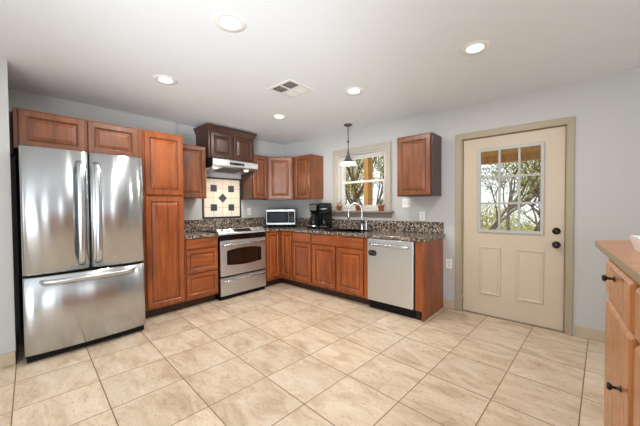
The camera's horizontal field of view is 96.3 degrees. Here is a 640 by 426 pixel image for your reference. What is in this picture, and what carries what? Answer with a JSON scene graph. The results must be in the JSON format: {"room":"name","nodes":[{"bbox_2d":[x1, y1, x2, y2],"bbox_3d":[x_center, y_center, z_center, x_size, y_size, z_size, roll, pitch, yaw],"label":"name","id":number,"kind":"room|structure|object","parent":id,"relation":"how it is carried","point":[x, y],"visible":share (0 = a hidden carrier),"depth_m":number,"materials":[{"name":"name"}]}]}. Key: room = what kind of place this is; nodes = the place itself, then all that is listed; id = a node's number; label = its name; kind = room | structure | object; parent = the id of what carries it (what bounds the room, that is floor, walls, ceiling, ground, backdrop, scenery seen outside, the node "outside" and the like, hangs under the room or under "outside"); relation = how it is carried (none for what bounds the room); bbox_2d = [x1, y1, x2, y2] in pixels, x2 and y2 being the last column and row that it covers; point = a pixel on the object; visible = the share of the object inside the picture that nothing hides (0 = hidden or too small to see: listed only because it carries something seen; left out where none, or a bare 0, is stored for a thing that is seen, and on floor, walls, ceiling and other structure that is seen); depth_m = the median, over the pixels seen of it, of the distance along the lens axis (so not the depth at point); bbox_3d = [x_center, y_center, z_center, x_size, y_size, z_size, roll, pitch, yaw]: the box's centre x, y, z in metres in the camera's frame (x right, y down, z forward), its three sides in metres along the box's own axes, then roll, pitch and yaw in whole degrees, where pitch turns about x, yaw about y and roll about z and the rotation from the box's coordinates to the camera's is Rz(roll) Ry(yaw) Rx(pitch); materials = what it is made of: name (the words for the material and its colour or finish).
{"room":"kitchen","nodes":[
{"label":"kitchen","id":0,"kind":"room"},
{"bbox_2d":[0,59,15,354],"bbox_3d":[-4.134,0.040,1.168,0.940,2.446,3.898,1,2,42],"label":"wall","id":1,"kind":"structure","parent":0,"point":[7,311],"depth_m":2.29,"materials":[{"name":"paint"}]},
{"bbox_2d":[0,351,15,367],"bbox_3d":[-3.768,1.214,0.874,0.016,0.105,3.894,1,2,42],"label":"baseboard","id":2,"kind":"structure","parent":1,"relation":"attached to","point":[8,359],"depth_m":2.29,"materials":[{"name":"paint"}]},
{"bbox_2d":[8,88,283,334],"bbox_3d":[-1.930,-0.040,4.226,0.168,2.446,3.599,1,2,42],"label":"wall","id":3,"kind":"structure","parent":0,"point":[16,98],"depth_m":3.46,"materials":[{"name":"paint"}]},
{"bbox_2d":[9,107,141,158],"bbox_3d":[-2.507,-0.729,2.982,0.606,0.375,0.995,1,2,42],"label":"upper cabinet","id":4,"kind":"object","parent":3,"relation":"attached to","point":[26,126],"visible":0.86,"depth_m":2.71,"materials":[{"name":"brown wood"}]},
{"bbox_2d":[184,220,196,231],"bbox_3d":[-1.970,0.188,4.083,0.020,0.166,0.442,1,2,42],"label":"backsplash","id":5,"kind":"structure","parent":3,"relation":"attached to","point":[189,225],"depth_m":4.17,"materials":[{"name":"stone"}]},
{"bbox_2d":[183,144,205,198],"bbox_3d":[-1.858,-0.563,3.965,0.331,0.722,0.442,1,2,42],"label":"upper cabinet","id":6,"kind":"object","parent":3,"relation":"attached to","point":[194,157],"visible":0.57,"depth_m":3.89,"materials":[{"name":"brown wood"}]},
{"bbox_2d":[202,177,240,218],"bbox_3d":[-1.549,-0.237,4.556,0.012,0.642,0.670,1,2,42],"label":"tile panel","id":7,"kind":"object","parent":3,"relation":"attached to","point":[223,195],"visible":0.97,"depth_m":4.55,"materials":[{"name":"tile"}]},
{"bbox_2d":[193,123,256,162],"bbox_3d":[-1.428,-1.014,4.376,0.417,0.458,0.828,1,2,42],"label":"upper cabinet","id":8,"kind":"object","parent":3,"relation":"attached to","point":[222,142],"visible":0.85,"depth_m":4.17,"materials":[{"name":"brown wood"}]},
{"bbox_2d":[206,157,257,174],"bbox_3d":[-1.397,-0.702,4.355,0.498,0.158,0.750,1,2,42],"label":"range hood","id":9,"kind":"object","parent":8,"relation":"attached to","point":[213,165],"visible":0.9,"depth_m":4.22,"materials":[{"name":"silver metal"}]},
{"bbox_2d":[197,217,277,230],"bbox_3d":[-1.252,0.166,4.890,0.020,0.166,1.715,1,2,42],"label":"backsplash","id":10,"kind":"structure","parent":3,"relation":"attached to","point":[205,224],"depth_m":4.65,"materials":[{"name":"stone"}]},
{"bbox_2d":[241,155,267,199],"bbox_3d":[-1.097,-0.586,4.819,0.331,0.722,0.318,1,2,42],"label":"upper cabinet","id":11,"kind":"object","parent":3,"relation":"attached to","point":[254,184],"visible":0.85,"depth_m":4.71,"materials":[{"name":"brown wood"}]},
{"bbox_2d":[268,157,294,199],"bbox_3d":[-0.679,-0.594,5.084,0.604,0.722,0.631,1,2,42],"label":"upper cabinet","id":12,"kind":"object","parent":3,"relation":"attached to","point":[280,169],"visible":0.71,"depth_m":4.84,"materials":[{"name":"brown wood"}]},
{"bbox_2d":[0,283,604,425],"bbox_3d":[-0.377,1.318,0.264,7.800,0.120,7.790,1,2,42],"label":"floor","id":13,"kind":"structure","parent":0,"point":[280,354],"depth_m":2.18,"materials":[{"name":"tile"}]},
{"bbox_2d":[15,145,145,362],"bbox_3d":[-2.365,0.329,2.853,0.969,1.772,0.867,1,2,42],"label":"refrigerator","id":14,"kind":"object","parent":13,"relation":"on","point":[80,219],"visible":1,"depth_m":2.50,"materials":[{"name":"silver metal"}]},
{"bbox_2d":[142,129,184,318],"bbox_3d":[-2.023,0.133,3.536,0.609,2.132,0.438,1,2,42],"label":"pantry cabinet","id":15,"kind":"object","parent":13,"relation":"on","point":[162,153],"visible":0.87,"depth_m":3.32,"materials":[{"name":"brown wood"}]},
{"bbox_2d":[183,236,217,307],"bbox_3d":[-1.737,0.752,3.886,0.639,0.874,0.436,1,2,42],"label":"base cabinet","id":16,"kind":"object","parent":13,"relation":"on","point":[201,254],"visible":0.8,"depth_m":3.66,"materials":[{"name":"brown wood"}]},
{"bbox_2d":[184,220,218,238],"bbox_3d":[-1.735,0.210,3.875,0.649,0.206,0.442,1,2,42],"label":"countertop","id":17,"kind":"structure","parent":16,"relation":"on","point":[190,226],"depth_m":3.99,"materials":[{"name":"stone"}]},
{"bbox_2d":[198,227,265,300],"bbox_3d":[-1.292,0.697,4.302,0.703,0.961,0.756,1,2,42],"label":"range","id":18,"kind":"object","parent":13,"relation":"on","point":[241,250],"visible":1,"depth_m":4.07,"materials":[{"name":"silver metal"}]},
{"bbox_2d":[198,227,245,232],"bbox_3d":[-1.365,0.254,4.355,0.516,0.011,0.756,1,2,42],"label":"cooktop","id":19,"kind":"object","parent":18,"relation":"in","point":[209,230],"depth_m":4.17,"materials":[{"name":"silver metal"}]},
{"bbox_2d":[264,231,296,286],"bbox_3d":[-0.663,0.724,4.900,0.896,0.874,0.939,1,2,42],"label":"base cabinet","id":20,"kind":"object","parent":13,"relation":"on","point":[278,268],"visible":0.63,"depth_m":4.56,"materials":[{"name":"brown wood"}]},
{"bbox_2d":[197,217,444,241],"bbox_3d":[-0.139,0.200,3.900,2.999,0.206,1.715,1,2,42],"label":"countertop","id":21,"kind":"structure","parent":20,"relation":"on","point":[416,231],"depth_m":4.13,"materials":[{"name":"stone"}]},
{"bbox_2d":[266,209,295,226],"bbox_3d":[-0.674,0.090,5.024,0.490,0.305,0.362,0,1,-3],"label":"microwave","id":22,"kind":"object","parent":21,"relation":"on","point":[273,216],"visible":0.99,"depth_m":4.85,"materials":[{"name":"silver plastic"}]},
{"bbox_2d":[307,204,321,228],"bbox_3d":[-0.089,0.049,4.599,0.190,0.396,0.285,0,1,20],"label":"coffee maker","id":23,"kind":"object","parent":21,"relation":"on","point":[315,221],"visible":0.9,"depth_m":4.53,"materials":[{"name":"black plastic"}]},
{"bbox_2d":[319,203,331,228],"bbox_3d":[0.083,0.045,4.546,0.140,0.405,0.262,0,1,20],"label":"coffee brewer","id":24,"kind":"object","parent":21,"relation":"on","point":[325,209],"visible":0.99,"depth_m":4.48,"materials":[{"name":"black plastic"}]},
{"bbox_2d":[323,228,372,232],"bbox_3d":[0.389,0.346,4.135,0.656,0.198,0.406,1,2,42],"label":"sink","id":25,"kind":"object","parent":21,"relation":"in","point":[335,229],"visible":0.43,"depth_m":4.25,"materials":[{"name":"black metal"}]},
{"bbox_2d":[347,202,367,229],"bbox_3d":[0.564,0.046,4.263,0.309,0.409,0.083,0,1,18],"label":"faucet","id":26,"kind":"object","parent":21,"relation":"on","point":[358,204],"visible":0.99,"depth_m":4.24,"materials":[{"name":"silver metal"}]},
{"bbox_2d":[292,232,315,290],"bbox_3d":[-0.073,0.727,4.577,0.410,0.874,0.638,1,2,42],"label":"base cabinet","id":27,"kind":"object","parent":13,"relation":"on","point":[302,242],"visible":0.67,"depth_m":4.33,"materials":[{"name":"brown wood"}]},
{"bbox_2d":[312,233,369,304],"bbox_3d":[0.440,0.733,4.120,0.960,0.874,0.638,1,2,42],"label":"base cabinet","id":28,"kind":"object","parent":13,"relation":"on","point":[339,263],"visible":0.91,"depth_m":3.85,"materials":[{"name":"brown wood"}]},
{"bbox_2d":[367,238,415,318],"bbox_3d":[1.000,0.742,3.567,0.595,0.864,0.682,1,2,42],"label":"dishwasher","id":29,"kind":"object","parent":13,"relation":"on","point":[391,263],"visible":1,"depth_m":3.33,"materials":[{"name":"silver metal"}]},
{"bbox_2d":[415,238,442,321],"bbox_3d":[1.294,0.744,3.372,0.094,0.874,0.621,1,2,42],"label":"end panel","id":30,"kind":"object","parent":13,"relation":"on","point":[429,254],"visible":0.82,"depth_m":3.22,"materials":[{"name":"brown wood"}]},
{"bbox_2d":[595,240,639,425],"bbox_3d":[1.272,0.712,0.758,0.701,1.050,2.490,1,2,39],"label":"base cabinet","id":31,"kind":"object","parent":13,"relation":"on","point":[622,277],"visible":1,"depth_m":1.08,"materials":[{"name":"brown wood"}]},
{"bbox_2d":[595,240,639,284],"bbox_3d":[1.285,0.205,0.735,0.660,0.036,2.490,1,2,39],"label":"countertop","id":32,"kind":"structure","parent":31,"relation":"on","point":[622,252],"depth_m":1.24,"materials":[{"name":"brown wood"}]},
{"bbox_2d":[629,235,639,252],"bbox_3d":[1.473,0.141,1.203,0.212,0.066,0.252,1,2,39],"label":"serving dish","id":33,"kind":"object","parent":32,"relation":"on","point":[635,239],"visible":1,"depth_m":1.28,"materials":[{"name":"white ceramic"}]},
{"bbox_2d":[0,0,639,144],"bbox_3d":[-0.393,-1.238,0.209,7.800,0.100,7.790,1,2,42],"label":"ceiling","id":34,"kind":"structure","parent":0,"point":[405,56],"depth_m":2.22,"materials":[{"name":"paint"}]},
{"bbox_2d":[152,75,177,84],"bbox_3d":[-1.432,-1.229,2.653,0.208,0.005,0.208,1,2,42],"label":"recessed light","id":35,"kind":"object","parent":34,"relation":"in","point":[163,79],"visible":1,"depth_m":2.64,"materials":[{"name":"white glass"}]},
{"bbox_2d":[213,11,246,31],"bbox_3d":[-0.576,-1.217,1.832,0.208,0.005,0.208,1,2,42],"label":"recessed light","id":36,"kind":"object","parent":34,"relation":"in","point":[237,23],"visible":1,"depth_m":1.82,"materials":[{"name":"white glass"}]},
{"bbox_2d":[271,114,286,118],"bbox_3d":[-0.536,-1.258,3.746,0.208,0.005,0.208,1,2,42],"label":"recessed light","id":37,"kind":"object","parent":34,"relation":"in","point":[275,116],"visible":1,"depth_m":3.73,"materials":[{"name":"white glass"}]},
{"bbox_2d":[268,79,312,97],"bbox_3d":[-0.294,-1.240,2.879,0.330,0.008,0.330,1,2,42],"label":"ceiling vent","id":38,"kind":"object","parent":34,"relation":"in","point":[289,88],"visible":1,"depth_m":2.87,"materials":[{"name":"white metal"}]},
{"bbox_2d":[340,123,355,165],"bbox_3d":[0.406,-0.986,4.136,0.232,0.579,0.232,1,2,42],"label":"pendant lamp","id":39,"kind":"object","parent":34,"relation":"hanging from","point":[348,161],"visible":1,"depth_m":4.11,"materials":[{"name":"white glass"}]},
{"bbox_2d":[344,87,363,94],"bbox_3d":[0.348,-1.247,2.936,0.208,0.005,0.208,1,2,42],"label":"recessed light","id":40,"kind":"object","parent":34,"relation":"in","point":[352,90],"visible":1,"depth_m":2.93,"materials":[{"name":"white glass"}]},
{"bbox_2d":[460,40,490,55],"bbox_3d":[1.165,-1.236,2.153,0.208,0.005,0.208,1,2,42],"label":"recessed light","id":41,"kind":"object","parent":34,"relation":"in","point":[476,47],"visible":1,"depth_m":2.14,"materials":[{"name":"white glass"}]},
{"bbox_2d":[284,66,639,335],"bbox_3d":[2.157,-0.042,3.094,7.800,2.446,0.140,1,2,42],"label":"wall","id":42,"kind":"structure","parent":0,"point":[605,108],"depth_m":2.73,"materials":[{"name":"paint"}]},
{"bbox_2d":[294,154,323,199],"bbox_3d":[-0.199,-0.593,4.859,0.398,0.722,0.330,1,2,42],"label":"upper cabinet","id":43,"kind":"object","parent":42,"relation":"attached to","point":[308,169],"visible":1,"depth_m":4.72,"materials":[{"name":"brown wood"}]},
{"bbox_2d":[332,141,393,217],"bbox_3d":[0.630,-0.473,4.380,1.126,1.063,0.220,1,2,42],"label":"window","id":44,"kind":"structure","parent":42,"relation":"in","point":[339,171],"depth_m":4.37,"materials":[{"name":"paint"}]},
{"bbox_2d":[336,201,342,210],"bbox_3d":[0.311,-0.135,4.590,0.100,0.191,0.100,1,2,42],"label":"plant pot","id":45,"kind":"object","parent":44,"relation":"on","point":[339,207],"visible":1,"depth_m":4.56,"materials":[{"name":"ceramic"}]},
{"bbox_2d":[355,199,360,210],"bbox_3d":[0.580,-0.130,4.351,0.100,0.189,0.100,1,2,42],"label":"plant pot","id":46,"kind":"object","parent":44,"relation":"on","point":[356,206],"visible":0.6,"depth_m":4.32,"materials":[{"name":"ceramic"}]},
{"bbox_2d":[377,197,384,210],"bbox_3d":[0.871,-0.135,4.092,0.100,0.205,0.100,1,2,42],"label":"plant pot","id":47,"kind":"object","parent":44,"relation":"on","point":[380,205],"visible":1,"depth_m":4.07,"materials":[{"name":"ceramic"}]},
{"bbox_2d":[294,218,443,233],"bbox_3d":[0.424,0.173,4.533,2.958,0.144,0.020,1,2,42],"label":"backsplash","id":48,"kind":"structure","parent":42,"relation":"attached to","point":[402,226],"depth_m":4.03,"materials":[{"name":"stone"}]},
{"bbox_2d":[402,198,409,206],"bbox_3d":[1.167,-0.136,3.872,0.115,0.120,0.008,1,2,42],"label":"light switch","id":49,"kind":"object","parent":42,"relation":"attached to","point":[405,202],"visible":1,"depth_m":3.87,"materials":[{"name":"white plastic"}]},
{"bbox_2d":[397,132,441,196],"bbox_3d":[1.236,-0.576,3.583,0.440,0.735,0.330,1,2,42],"label":"upper cabinet","id":50,"kind":"object","parent":42,"relation":"attached to","point":[419,157],"visible":1,"depth_m":3.44,"materials":[{"name":"brown wood"}]},
{"bbox_2d":[420,212,424,220],"bbox_3d":[1.332,0.041,3.729,0.072,0.116,0.008,1,2,42],"label":"wall outlet","id":51,"kind":"object","parent":42,"relation":"attached to","point":[422,214],"visible":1,"depth_m":3.72,"materials":[{"name":"white plastic"}]},
{"bbox_2d":[446,259,451,268],"bbox_3d":[1.585,0.623,3.520,0.072,0.116,0.008,1,2,42],"label":"wall outlet","id":52,"kind":"object","parent":42,"relation":"attached to","point":[448,261],"visible":1,"depth_m":3.52,"materials":[{"name":"white plastic"}]},
{"bbox_2d":[444,299,454,309],"bbox_3d":[1.588,1.123,3.526,0.127,0.105,0.015,1,2,42],"label":"baseboard","id":53,"kind":"structure","parent":42,"relation":"attached to","point":[450,304],"depth_m":3.52,"materials":[{"name":"paint"}]},
{"bbox_2d":[455,116,574,335],"bbox_3d":[2.064,0.127,3.138,1.069,2.108,0.184,1,2,42],"label":"door","id":54,"kind":"structure","parent":42,"relation":"in","point":[523,277],"depth_m":3.05,"materials":[{"name":"beige paint"}]},
{"bbox_2d":[576,326,604,342],"bbox_3d":[3.686,1.149,1.660,3.283,0.105,0.015,1,2,42],"label":"baseboard","id":55,"kind":"structure","parent":42,"relation":"attached to","point":[582,332],"depth_m":2.68,"materials":[{"name":"paint"}]},
{"label":"outside","id":56,"kind":"structure","parent":0,"visible":0},
{"bbox_2d":[481,225,534,230],"bbox_3d":[5.935,1.214,14.506,26.000,0.100,21.840,1,2,42],"label":"ground","id":57,"kind":"structure","parent":56,"point":[483,225],"depth_m":19.74,"materials":[{"name":"green plant"}]},
{"bbox_2d":[346,160,375,202],"bbox_3d":[1.396,-2.026,18.078,3.272,6.335,5.676,1,2,42],"label":"bare tree","id":58,"kind":"object","parent":57,"relation":"on","point":[353,160],"visible":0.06,"depth_m":18.60,"materials":[{"name":"green plant"}]},
{"bbox_2d":[346,156,383,204],"bbox_3d":[1.048,-0.934,9.081,2.834,4.541,5.116,0,1,15],"label":"bare tree","id":59,"kind":"object","parent":57,"relation":"on","point":[355,194],"visible":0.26,"depth_m":8.61,"materials":[{"name":"green plant"}]},
{"bbox_2d":[346,156,383,204],"bbox_3d":[1.796,-1.458,12.839,4.317,5.411,4.416,1,2,42],"label":"bare tree","id":60,"kind":"object","parent":57,"relation":"on","point":[381,174],"visible":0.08,"depth_m":12.76,"materials":[{"name":"green plant"}]},
{"bbox_2d":[364,157,372,204],"bbox_3d":[0.934,-0.038,5.541,0.160,2.850,0.230,1,2,42],"label":"porch post","id":61,"kind":"object","parent":57,"relation":"on","point":[368,162],"visible":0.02,"depth_m":5.47,"materials":[{"name":"brown wood"}]},
{"bbox_2d":[481,204,537,230],"bbox_3d":[8.091,0.345,14.095,4.980,1.746,3.270,1,2,42],"label":"bush","id":62,"kind":"object","parent":57,"relation":"on","point":[513,219],"visible":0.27,"depth_m":13.26,"materials":[{"name":"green plant"}]},
{"bbox_2d":[481,160,540,229],"bbox_3d":[8.073,-1.320,11.373,3.272,5.139,3.990,-1,1,-25],"label":"bare tree","id":63,"kind":"object","parent":57,"relation":"on","point":[494,226],"visible":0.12,"depth_m":11.71,"materials":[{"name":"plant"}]},
{"bbox_2d":[482,160,540,230],"bbox_3d":[6.685,-1.184,8.305,3.449,5.036,3.210,1,2,42],"label":"bare tree","id":64,"kind":"object","parent":57,"relation":"on","point":[511,195],"visible":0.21,"depth_m":8.69,"materials":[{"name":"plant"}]},
{"bbox_2d":[507,159,540,230],"bbox_3d":[5.536,-0.567,6.059,3.717,3.925,3.200,-1,1,-24],"label":"bare tree","id":65,"kind":"object","parent":57,"relation":"on","point":[535,189],"visible":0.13,"depth_m":6.55,"materials":[{"name":"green plant"}]},
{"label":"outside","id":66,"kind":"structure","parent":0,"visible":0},
{"bbox_2d":[481,146,540,164],"bbox_3d":[3.937,-1.135,3.635,6.580,0.735,3.040,1,2,42],"label":"porch roof","id":67,"kind":"structure","parent":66,"point":[534,152],"depth_m":4.46,"materials":[{"name":"brown wood"}]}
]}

